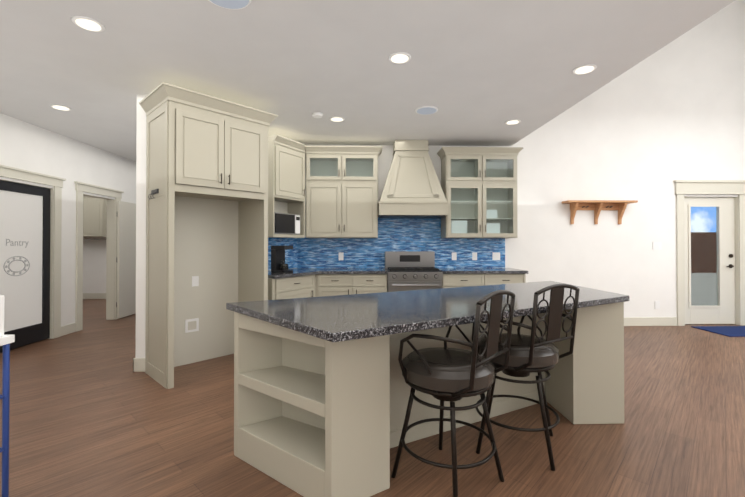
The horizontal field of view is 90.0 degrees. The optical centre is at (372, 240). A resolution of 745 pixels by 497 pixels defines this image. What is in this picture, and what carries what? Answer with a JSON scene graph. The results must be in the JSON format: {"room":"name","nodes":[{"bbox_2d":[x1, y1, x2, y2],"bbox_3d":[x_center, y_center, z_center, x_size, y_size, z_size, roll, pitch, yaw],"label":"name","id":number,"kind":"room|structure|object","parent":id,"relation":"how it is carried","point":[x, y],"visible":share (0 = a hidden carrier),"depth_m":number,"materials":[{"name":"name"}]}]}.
{"room":"kitchen","nodes":[
{"label":"kitchen","id":0,"kind":"room"},
{"bbox_2d":[0,113,135,338],"bbox_3d":[-4.373,-0.089,3.340,0.120,2.820,11.500,0,0,-2],"label":"wall","id":1,"kind":"structure","parent":0,"point":[28,146],"depth_m":5.32,"materials":[{"name":"paint"}]},
{"bbox_2d":[0,180,50,352],"bbox_3d":[-4.371,0.304,4.608,0.110,2.028,0.944,0,0,-2],"label":"pantry door","id":2,"kind":"structure","parent":1,"relation":"in","point":[24,271],"depth_m":4.72,"materials":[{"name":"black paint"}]},
{"bbox_2d":[6,239,28,247],"bbox_3d":[-4.393,0.033,4.613,0.002,0.109,0.304,0,0,-2],"label":"lettering","id":3,"kind":"object","parent":2,"relation":"attached to","point":[17,243],"depth_m":4.59,"materials":[{"name":"grey paint"}]},
{"bbox_2d":[0,165,65,338],"bbox_3d":[-4.396,0.225,4.607,0.194,2.208,1.270,0,0,-2],"label":"door frame","id":4,"kind":"structure","parent":1,"relation":"attached to","point":[5,171],"depth_m":5.09,"materials":[{"name":"beige paint"}]},
{"bbox_2d":[74,181,123,331],"bbox_3d":[-4.438,0.235,5.987,0.194,2.208,1.070,0,0,-2],"label":"door frame","id":5,"kind":"structure","parent":1,"relation":"attached to","point":[111,248],"depth_m":6.26,"materials":[{"name":"beige paint"}]},
{"bbox_2d":[116,201,135,318],"bbox_3d":[-4.341,0.325,6.786,0.104,2.018,0.826,0,0,-2],"label":"hall door","id":6,"kind":"structure","parent":1,"relation":"in","point":[126,261],"depth_m":6.58,"materials":[{"name":"beige paint"}]},
{"bbox_2d":[83,237,106,292],"bbox_3d":[-5.439,-0.049,8.835,5.760,2.820,0.150,0,0,-2],"label":"wall","id":7,"kind":"structure","parent":0,"point":[94,266],"depth_m":8.71,"materials":[{"name":"paint"}]},
{"bbox_2d":[83,196,106,235],"bbox_3d":[-6.350,-0.602,8.555,0.559,1.020,0.357,0,0,-2],"label":"upper cabinet","id":8,"kind":"object","parent":7,"relation":"attached to","point":[94,217],"depth_m":8.38,"materials":[{"name":"beige paint"}]},
{"bbox_2d":[135,94,147,357],"bbox_3d":[-2.366,-0.079,4.811,0.140,2.820,2.040,0,0,-2],"label":"wall","id":9,"kind":"structure","parent":0,"point":[140,234],"depth_m":3.79,"materials":[{"name":"paint"}]},
{"bbox_2d":[0,0,734,161],"bbox_3d":[-0.465,-3.239,3.481,15.800,3.480,11.500,0,0,-2],"label":"ceiling","id":10,"kind":"structure","parent":0,"point":[478,72],"depth_m":3.10,"materials":[{"name":"paint"}]},
{"bbox_2d":[50,104,71,110],"bbox_3d":[-3.482,-1.488,4.162,0.190,0.009,0.190,0,0,-2],"label":"recessed light","id":11,"kind":"object","parent":10,"relation":"in","point":[60,107],"visible":1,"depth_m":4.14,"materials":[{"name":"white plastic"}]},
{"bbox_2d":[71,16,104,31],"bbox_3d":[-1.968,-1.500,2.582,0.190,0.009,0.190,0,0,-2],"label":"recessed light","id":12,"kind":"object","parent":10,"relation":"in","point":[88,23],"visible":1,"depth_m":2.57,"materials":[{"name":"white plastic"}]},
{"bbox_2d":[208,0,251,9],"bbox_3d":[-0.888,-1.500,2.264,0.300,0.013,0.300,0,0,-2],"label":"ceiling speaker","id":13,"kind":"object","parent":10,"relation":"attached to","point":[234,4],"visible":0.88,"depth_m":2.34,"materials":[{"name":"white plastic"}]},
{"bbox_2d":[312,112,322,117],"bbox_3d":[-0.646,-1.474,4.369,0.130,0.034,0.130,0,0,-2],"label":"smoke detector","id":14,"kind":"object","parent":10,"relation":"attached to","point":[317,114],"visible":1,"depth_m":4.33,"materials":[{"name":"white plastic"}]},
{"bbox_2d":[329,116,344,121],"bbox_3d":[-0.431,-1.485,4.549,0.190,0.009,0.190,0,0,-2],"label":"recessed light","id":15,"kind":"object","parent":10,"relation":"in","point":[336,118],"visible":0.98,"depth_m":4.53,"materials":[{"name":"white plastic"}]},
{"bbox_2d":[388,52,410,63],"bbox_3d":[0.223,-1.496,3.054,0.190,0.009,0.190,0,0,-2],"label":"recessed light","id":16,"kind":"object","parent":10,"relation":"in","point":[399,57],"visible":1,"depth_m":3.03,"materials":[{"name":"white plastic"}]},
{"bbox_2d":[415,106,437,114],"bbox_3d":[0.617,-1.485,4.246,0.260,0.013,0.260,0,0,-2],"label":"ceiling speaker","id":17,"kind":"object","parent":10,"relation":"attached to","point":[424,110],"visible":0.98,"depth_m":4.22,"materials":[{"name":"white plastic"}]},
{"bbox_2d":[505,119,520,124],"bbox_3d":[1.754,-1.484,4.660,0.190,0.009,0.190,0,0,-2],"label":"recessed light","id":18,"kind":"object","parent":10,"relation":"in","point":[513,121],"visible":0.98,"depth_m":4.65,"materials":[{"name":"white plastic"}]},
{"bbox_2d":[572,64,596,74],"bbox_3d":[1.849,-1.495,3.253,0.190,0.009,0.190,0,0,-2],"label":"recessed light","id":19,"kind":"object","parent":10,"relation":"in","point":[584,69],"visible":1,"depth_m":3.24,"materials":[{"name":"white plastic"}]},
{"bbox_2d":[0,299,744,496],"bbox_3d":[-0.465,1.371,3.447,15.800,0.100,11.500,0,0,-2],"label":"floor","id":20,"kind":"structure","parent":0,"point":[92,413],"depth_m":2.52,"materials":[{"name":"brown wood"}]},
{"bbox_2d":[0,295,14,496],"bbox_3d":[-2.045,0.775,1.208,0.805,1.060,1.010,0,0,-2],"label":"wire cart","id":21,"kind":"object","parent":20,"relation":"on","point":[6,341],"visible":1,"depth_m":1.70,"materials":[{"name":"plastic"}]},
{"bbox_2d":[139,82,277,388],"bbox_3d":[-1.678,-0.026,3.878,0.694,2.699,1.149,0,-1,43],"label":"cabinet","id":22,"kind":"object","parent":20,"relation":"on","point":[206,208],"visible":0.98,"depth_m":3.84,"materials":[{"name":"beige paint"}]},
{"bbox_2d":[268,280,386,299],"bbox_3d":[-0.779,0.893,5.068,1.968,0.880,1.302,0,0,-2],"label":"base cabinet","id":23,"kind":"object","parent":20,"relation":"on","point":[306,282],"depth_m":5.09,"materials":[{"name":"beige paint"}]},
{"bbox_2d":[268,268,386,279],"bbox_3d":[-0.779,0.433,5.060,1.968,0.040,1.326,0,0,-2],"label":"countertop","id":24,"kind":"structure","parent":23,"relation":"on","point":[298,273],"depth_m":5.10,"materials":[{"name":"grey stone"}]},
{"bbox_2d":[271,246,292,272],"bbox_3d":[-1.181,0.236,4.869,0.220,0.350,0.180,0,0,29],"label":"coffee maker","id":25,"kind":"object","parent":24,"relation":"on","point":[278,265],"visible":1,"depth_m":4.82,"materials":[{"name":"black plastic"}]},
{"bbox_2d":[385,251,442,291],"bbox_3d":[0.578,0.748,5.393,0.754,1.175,0.702,0,0,-2],"label":"range","id":26,"kind":"object","parent":20,"relation":"on","point":[411,270],"visible":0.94,"depth_m":5.13,"materials":[{"name":"silver metal"}]},
{"bbox_2d":[234,341,623,496],"bbox_3d":[0.476,0.876,2.720,2.674,0.880,1.815,0,0,-2],"label":"kitchen island","id":27,"kind":"object","parent":20,"relation":"on","point":[322,388],"depth_m":2.23,"materials":[{"name":"beige paint"}]},
{"bbox_2d":[226,281,628,344],"bbox_3d":[0.462,0.416,2.652,2.796,0.040,2.137,0,0,-2],"label":"island countertop","id":28,"kind":"structure","parent":27,"relation":"on","point":[383,318],"depth_m":2.29,"materials":[{"name":"grey stone"}]},
{"bbox_2d":[391,290,515,496],"bbox_3d":[0.441,0.781,2.033,0.671,1.065,0.668,0,0,-2],"label":"stool","id":29,"kind":"object","parent":20,"relation":"on","point":[444,373],"visible":1,"depth_m":1.89,"materials":[{"name":"brown metal"}]},
{"bbox_2d":[442,272,527,287],"bbox_3d":[1.541,0.896,5.471,1.168,0.880,0.637,0,0,-2],"label":"base cabinet","id":30,"kind":"object","parent":20,"relation":"on","point":[517,277],"depth_m":5.16,"materials":[{"name":"beige paint"}]},
{"bbox_2d":[438,268,523,275],"bbox_3d":[1.552,0.436,5.462,1.188,0.040,0.662,0,0,-2],"label":"countertop","id":31,"kind":"structure","parent":30,"relation":"on","point":[447,271],"depth_m":5.17,"materials":[{"name":"grey stone"}]},
{"bbox_2d":[472,284,579,470],"bbox_3d":[0.953,0.784,2.380,0.630,1.065,0.657,0,0,-2],"label":"stool","id":32,"kind":"object","parent":20,"relation":"on","point":[528,354],"visible":0.75,"depth_m":2.21,"materials":[{"name":"brown metal"}]},
{"bbox_2d":[691,326,744,336],"bbox_3d":[5.691,1.330,5.504,1.470,0.012,0.600,0,0,-2],"label":"entry rug","id":33,"kind":"object","parent":20,"relation":"on","point":[733,331],"visible":1,"depth_m":5.56,"materials":[{"name":"blue fabric"}]},
{"bbox_2d":[305,0,744,316],"bbox_3d":[2.448,-1.811,5.914,9.830,6.300,0.150,0,0,-2],"label":"wall","id":34,"kind":"structure","parent":0,"point":[647,132],"depth_m":5.88,"materials":[{"name":"paint"}]},
{"bbox_2d":[268,135,305,269],"bbox_3d":[-1.365,-0.478,5.246,0.808,1.775,0.930,0,0,-2],"label":"upper cabinet","id":35,"kind":"object","parent":34,"relation":"attached to","point":[286,190],"visible":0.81,"depth_m":5.11,"materials":[{"name":"beige paint"}]},
{"bbox_2d":[305,146,381,237],"bbox_3d":[-0.417,-0.704,5.545,1.110,1.320,0.392,0,0,-2],"label":"upper cabinet","id":36,"kind":"object","parent":34,"relation":"attached to","point":[341,191],"visible":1,"depth_m":5.40,"materials":[{"name":"beige paint"}]},
{"bbox_2d":[61,293,676,371],"bbox_3d":[-0.463,1.254,3.397,15.398,0.135,10.999,0,0,-2],"label":"baseboard","id":37,"kind":"structure","parent":34,"relation":"attached to","point":[138,364],"depth_m":5.86,"materials":[{"name":"beige paint"}]},
{"bbox_2d":[297,217,504,267],"bbox_3d":[0.457,-0.012,5.759,3.220,0.859,0.010,0,0,-2],"label":"tile backsplash","id":38,"kind":"structure","parent":34,"relation":"attached to","point":[409,234],"depth_m":5.75,"materials":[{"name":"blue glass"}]},
{"bbox_2d":[339,252,343,259],"bbox_3d":[-0.483,0.238,5.721,0.075,0.120,0.005,0,0,-2],"label":"outlet","id":39,"kind":"object","parent":38,"relation":"attached to","point":[341,254],"depth_m":5.72,"materials":[{"name":"white plastic"}]},
{"bbox_2d":[452,252,456,259],"bbox_3d":[1.267,0.238,5.773,0.075,0.120,0.005,0,0,-2],"label":"outlet","id":40,"kind":"object","parent":38,"relation":"attached to","point":[454,254],"depth_m":5.77,"materials":[{"name":"white plastic"}]},
{"bbox_2d":[472,252,476,259],"bbox_3d":[1.587,0.238,5.783,0.075,0.120,0.005,0,0,-2],"label":"outlet","id":41,"kind":"object","parent":38,"relation":"attached to","point":[474,254],"depth_m":5.78,"materials":[{"name":"white plastic"}]},
{"bbox_2d":[492,252,499,259],"bbox_3d":[1.926,0.238,5.793,0.120,0.120,0.005,0,0,-2],"label":"outlet","id":42,"kind":"object","parent":38,"relation":"attached to","point":[495,255],"depth_m":5.79,"materials":[{"name":"white plastic"}]},
{"bbox_2d":[378,140,447,217],"bbox_3d":[0.574,-0.914,5.519,0.992,1.131,0.507,0,0,-2],"label":"range hood","id":43,"kind":"object","parent":34,"relation":"attached to","point":[412,188],"visible":0.96,"depth_m":5.34,"materials":[{"name":"beige paint"}]},
{"bbox_2d":[437,147,522,237],"bbox_3d":[1.602,-0.703,5.606,1.190,1.320,0.392,0,0,-2],"label":"upper cabinet","id":44,"kind":"object","parent":34,"relation":"attached to","point":[479,186],"visible":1,"depth_m":5.49,"materials":[{"name":"beige paint"}]},
{"bbox_2d":[562,200,637,223],"bbox_3d":[3.508,-0.439,5.764,1.080,0.355,0.190,0,0,-2],"label":"wall shelf","id":45,"kind":"object","parent":34,"relation":"attached to","point":[598,206],"visible":1,"depth_m":5.80,"materials":[{"name":"brown wood"}]},
{"bbox_2d":[655,301,659,308],"bbox_3d":[4.492,1.009,5.876,0.075,0.120,0.006,0,0,-2],"label":"outlet","id":46,"kind":"object","parent":34,"relation":"attached to","point":[657,303],"depth_m":5.87,"materials":[{"name":"white plastic"}]},
{"bbox_2d":[674,180,744,325],"bbox_3d":[5.373,0.192,5.962,1.210,2.295,0.202,0,0,-2],"label":"door frame","id":47,"kind":"structure","parent":34,"relation":"attached to","point":[712,187],"depth_m":5.89,"materials":[{"name":"beige paint"}]},
{"bbox_2d":[684,197,734,323],"bbox_3d":[5.371,0.315,5.954,0.892,2.025,0.106,0,0,-2],"label":"entry door","id":48,"kind":"structure","parent":34,"relation":"in","point":[722,311],"depth_m":5.97,"materials":[{"name":"beige paint"}]},
{"label":"outside","id":49,"kind":"structure","parent":0,"visible":0},
{"bbox_2d":[691,207,716,305],"bbox_3d":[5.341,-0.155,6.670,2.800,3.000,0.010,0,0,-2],"label":"window","id":50,"kind":"structure","parent":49,"point":[698,249],"depth_m":6.68,"materials":[{"name":"clear glass"}]}
]}

